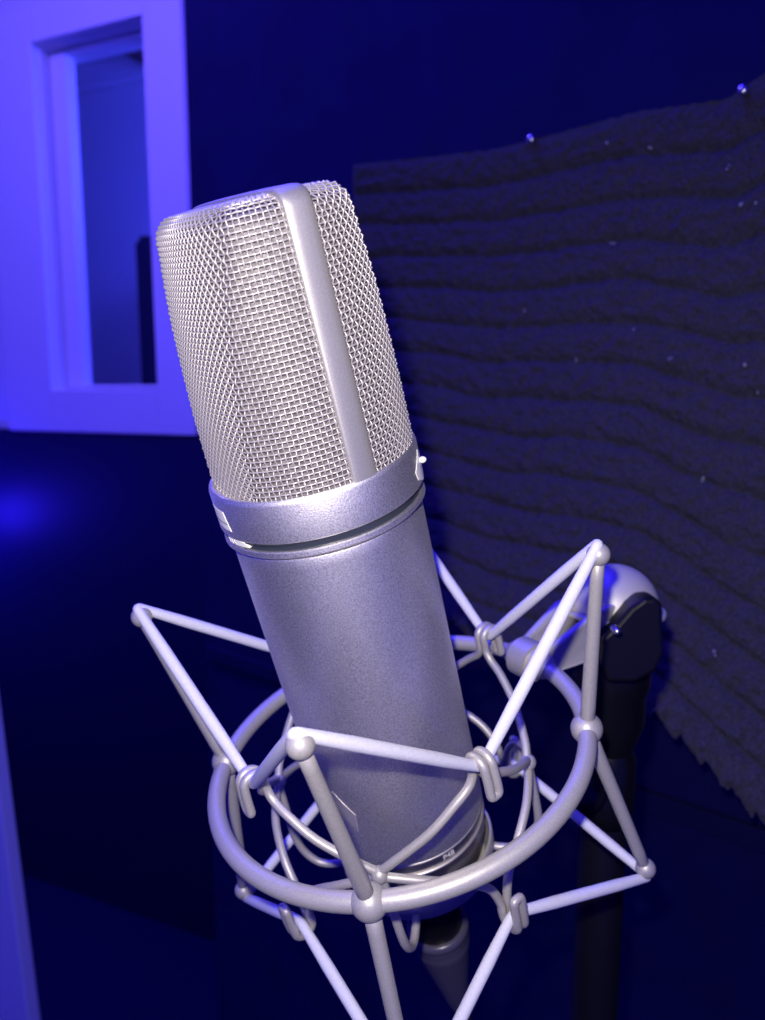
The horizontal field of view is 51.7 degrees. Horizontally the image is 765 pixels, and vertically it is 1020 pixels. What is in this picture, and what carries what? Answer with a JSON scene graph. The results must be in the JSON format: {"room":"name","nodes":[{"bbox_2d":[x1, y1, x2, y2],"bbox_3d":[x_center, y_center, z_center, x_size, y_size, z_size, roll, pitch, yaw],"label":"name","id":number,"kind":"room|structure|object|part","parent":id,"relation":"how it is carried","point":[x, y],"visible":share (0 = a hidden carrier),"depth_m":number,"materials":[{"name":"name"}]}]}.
{"room":"studio","nodes":[
{"label":"studio","id":0,"kind":"room"},
{"bbox_2d":[0,0,215,941],"bbox_3d":[-0.784,-0.211,2.064,3.800,2.600,0.127,4,9,25],"label":"wall","id":1,"kind":"structure","parent":0,"point":[109,765],"depth_m":2.06,"materials":[{"name":"blue"}]},
{"bbox_2d":[0,0,197,435],"bbox_3d":[-0.678,-0.690,1.937,0.604,0.991,0.137,4,9,25],"label":"window","id":2,"kind":"structure","parent":1,"relation":"in","point":[44,289],"depth_m":1.92,"materials":[{"name":"white paint"}]},
{"bbox_3d":[-0.652,-0.702,1.924,0.328,0.800,0.035,4,9,25],"label":"sash","id":3,"kind":"part","parent":2,"relation":"part of","materials":[{"name":"white paint"}]},
{"bbox_2d":[77,54,150,388],"bbox_3d":[-0.416,-0.312,2.733,4.300,2.600,0.080,4,9,25],"label":"wall","id":4,"kind":"structure","parent":0,"point":[112,122],"depth_m":2.84,"materials":[{"name":"white paint"}]},
{"bbox_2d":[75,54,144,95],"bbox_3d":[-0.441,-1.476,2.502,4.300,0.090,0.040,4,9,25],"label":"trim","id":5,"kind":"structure","parent":4,"relation":"attached to","point":[116,71],"depth_m":2.72,"materials":[{"name":"white paint"}]},
{"bbox_2d":[22,874,218,1019],"bbox_3d":[-0.600,1.140,1.993,5.200,0.050,6.800,0,9,0],"label":"floor","id":6,"kind":"structure","parent":0,"point":[93,959],"depth_m":1.95,"materials":[{"name":"carpet"}]},
{"bbox_2d":[0,705,40,1019],"bbox_3d":[-0.681,0.718,1.085,0.804,1.271,0.121,4,9,24],"label":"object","id":7,"kind":"object","parent":6,"relation":"on","point":[18,990],"visible":1,"depth_m":0.96,"materials":[{"name":"white paint"}]},
{"bbox_2d":[135,235,156,388],"bbox_3d":[-0.377,0.105,2.480,0.620,1.851,0.395,4,9,25],"label":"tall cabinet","id":8,"kind":"object","parent":6,"relation":"on","point":[143,247],"visible":0.07,"depth_m":2.33,"materials":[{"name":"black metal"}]},
{"bbox_2d":[569,592,663,1019],"bbox_3d":[0.094,0.683,0.421,0.260,1.323,0.260,0,9,0],"label":"microphone stand","id":9,"kind":"object","parent":6,"relation":"on","point":[631,643],"visible":0.73,"depth_m":0.32,"materials":[{"name":"black plastic"}]},
{"bbox_2d":[131,539,666,1019],"bbox_3d":[0.028,0.077,0.282,0.200,0.163,0.130,-6,11,-35],"label":"mount","id":10,"kind":"object","parent":9,"relation":"attached to","point":[567,635],"visible":0.8,"depth_m":0.24,"materials":[{"name":"silver metal"}]},
{"bbox_3d":[-0.067,0.062,0.269,0.016,0.062,0.009,-13,23,1],"label":"rod","id":11,"kind":"part","parent":10,"relation":"part of","materials":[{"name":"silver metal"}]},
{"bbox_3d":[-0.054,0.117,0.291,0.016,0.062,0.005,-13,23,1],"label":"rod","id":12,"kind":"part","parent":10,"relation":"part of","materials":[{"name":"silver metal"}]},
{"bbox_2d":[155,180,484,887],"bbox_3d":[-0.011,0.022,0.240,0.060,0.221,0.116,7,11,40],"label":"microphone","id":13,"kind":"object","parent":10,"relation":"attached to","point":[287,359],"visible":0.97,"depth_m":0.20,"materials":[{"name":"silver metal"}]},
{"bbox_2d":[228,536,251,547],"bbox_3d":[-0.039,0.008,0.214,0.008,0.003,0.009,0,9,0],"label":"switch","id":14,"kind":"object","parent":13,"relation":"attached to","point":[233,541],"depth_m":0.21,"materials":[{"name":"white metal"}]},
{"bbox_2d":[155,193,351,502],"bbox_3d":[-0.035,-0.043,0.209,0.044,0.073,0.055,-13,23,1],"label":"grille","id":15,"kind":"object","parent":13,"relation":"attached to","point":[257,286],"depth_m":0.19,"materials":[{"name":"silver metal"}]},
{"bbox_2d":[303,180,413,470],"bbox_3d":[-0.020,-0.048,0.212,0.044,0.073,0.055,-13,23,1],"label":"grille","id":16,"kind":"object","parent":13,"relation":"attached to","point":[355,417],"depth_m":0.19,"materials":[{"name":"silver metal"}]},
{"bbox_2d":[407,905,471,1019],"bbox_3d":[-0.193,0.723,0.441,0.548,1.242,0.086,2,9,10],"label":"connector","id":17,"kind":"object","parent":13,"relation":"attached to","point":[442,948],"visible":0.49,"depth_m":0.29,"materials":[{"name":"black plastic"}]},
{"bbox_3d":[-0.011,0.078,0.193,0.007,0.062,0.013,-13,23,1],"label":"rod","id":18,"kind":"part","parent":10,"relation":"part of","materials":[{"name":"silver metal"}]},
{"bbox_3d":[-0.005,0.041,0.249,0.114,0.080,0.108,-6,10,-34],"label":"elastic cord","id":19,"kind":"part","parent":10,"relation":"part of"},
{"bbox_3d":[0.002,0.134,0.215,0.016,0.062,0.005,-2,9,-10],"label":"rod","id":20,"kind":"part","parent":10,"relation":"part of","materials":[{"name":"silver metal"}]},
{"bbox_3d":[0.017,0.127,0.284,0.149,0.033,0.149,-13,23,1],"label":"elastic cord","id":21,"kind":"part","parent":10,"relation":"part of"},
{"bbox_3d":[0.064,0.041,0.240,0.015,0.062,0.005,-13,23,1],"label":"rod","id":22,"kind":"part","parent":10,"relation":"part of","materials":[{"name":"silver metal"}]},
{"bbox_3d":[0.078,0.097,0.263,0.017,0.062,0.009,-13,23,1],"label":"rod","id":23,"kind":"part","parent":10,"relation":"part of","materials":[{"name":"silver metal"}]},
{"bbox_3d":[0.086,0.113,0.320,0.010,0.012,0.028,6,10,33],"label":"height knob","id":24,"kind":"part","parent":9,"relation":"part of","materials":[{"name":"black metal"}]},
{"bbox_3d":[0.095,0.049,0.304,0.024,0.033,0.012,0,9,0],"label":"clamp lever","id":25,"kind":"part","parent":9,"relation":"part of","materials":[{"name":"black plastic"}]},
{"bbox_2d":[184,0,764,1019],"bbox_3d":[0.607,0.050,0.336,2.094,2.600,0.100,7,11,40],"label":"wall","id":26,"kind":"structure","parent":0,"point":[280,92],"depth_m":0.71,"materials":[{"name":"paint"}]},
{"bbox_2d":[207,645,764,852],"bbox_3d":[0.577,0.279,0.327,2.084,0.018,0.005,7,11,40],"label":"trim","id":27,"kind":"structure","parent":26,"relation":"attached to","point":[713,823],"depth_m":0.62,"materials":[{"name":"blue paint"}]},
{"bbox_2d":[352,74,764,823],"bbox_3d":[0.124,-0.047,0.571,0.422,0.464,0.137,7,11,40],"label":"panel","id":28,"kind":"object","parent":26,"relation":"attached to","point":[535,454],"visible":0.78,"depth_m":0.54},
{"bbox_2d":[526,134,535,144],"bbox_3d":[0.112,-0.268,0.575,0.007,0.007,0.019,7,11,40],"label":"pin","id":29,"kind":"object","parent":28,"relation":"attached to","point":[531,139],"visible":1,"depth_m":0.57,"materials":[{"name":"silver metal"}]},
{"bbox_2d":[524,141,758,655],"bbox_3d":[0.173,-0.086,0.532,0.053,0.323,0.173,-6,10,-33],"label":"specks","id":30,"kind":"object","parent":28,"relation":"attached to","point":[649,147],"visible":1,"depth_m":0.49,"materials":[{"name":"grey"}]},
{"bbox_2d":[737,84,749,96],"bbox_3d":[0.222,-0.254,0.481,0.007,0.007,0.019,7,11,40],"label":"pin","id":31,"kind":"object","parent":28,"relation":"attached to","point":[743,89],"visible":1,"depth_m":0.47,"materials":[{"name":"silver metal"}]},
{"bbox_3d":[-0.600,-1.578,2.239,5.200,0.050,5.500,0,9,0],"label":"ceiling","id":32,"kind":"structure","parent":0,"visible":0},
{"bbox_2d":[123,49,143,64],"bbox_3d":[-0.441,-1.487,2.333,0.800,0.157,0.220,4,9,25],"label":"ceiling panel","id":33,"kind":"object","parent":32,"relation":"hanging from","point":[137,56],"visible":0.02,"depth_m":2.49,"materials":[{"name":"black"}]}
]}

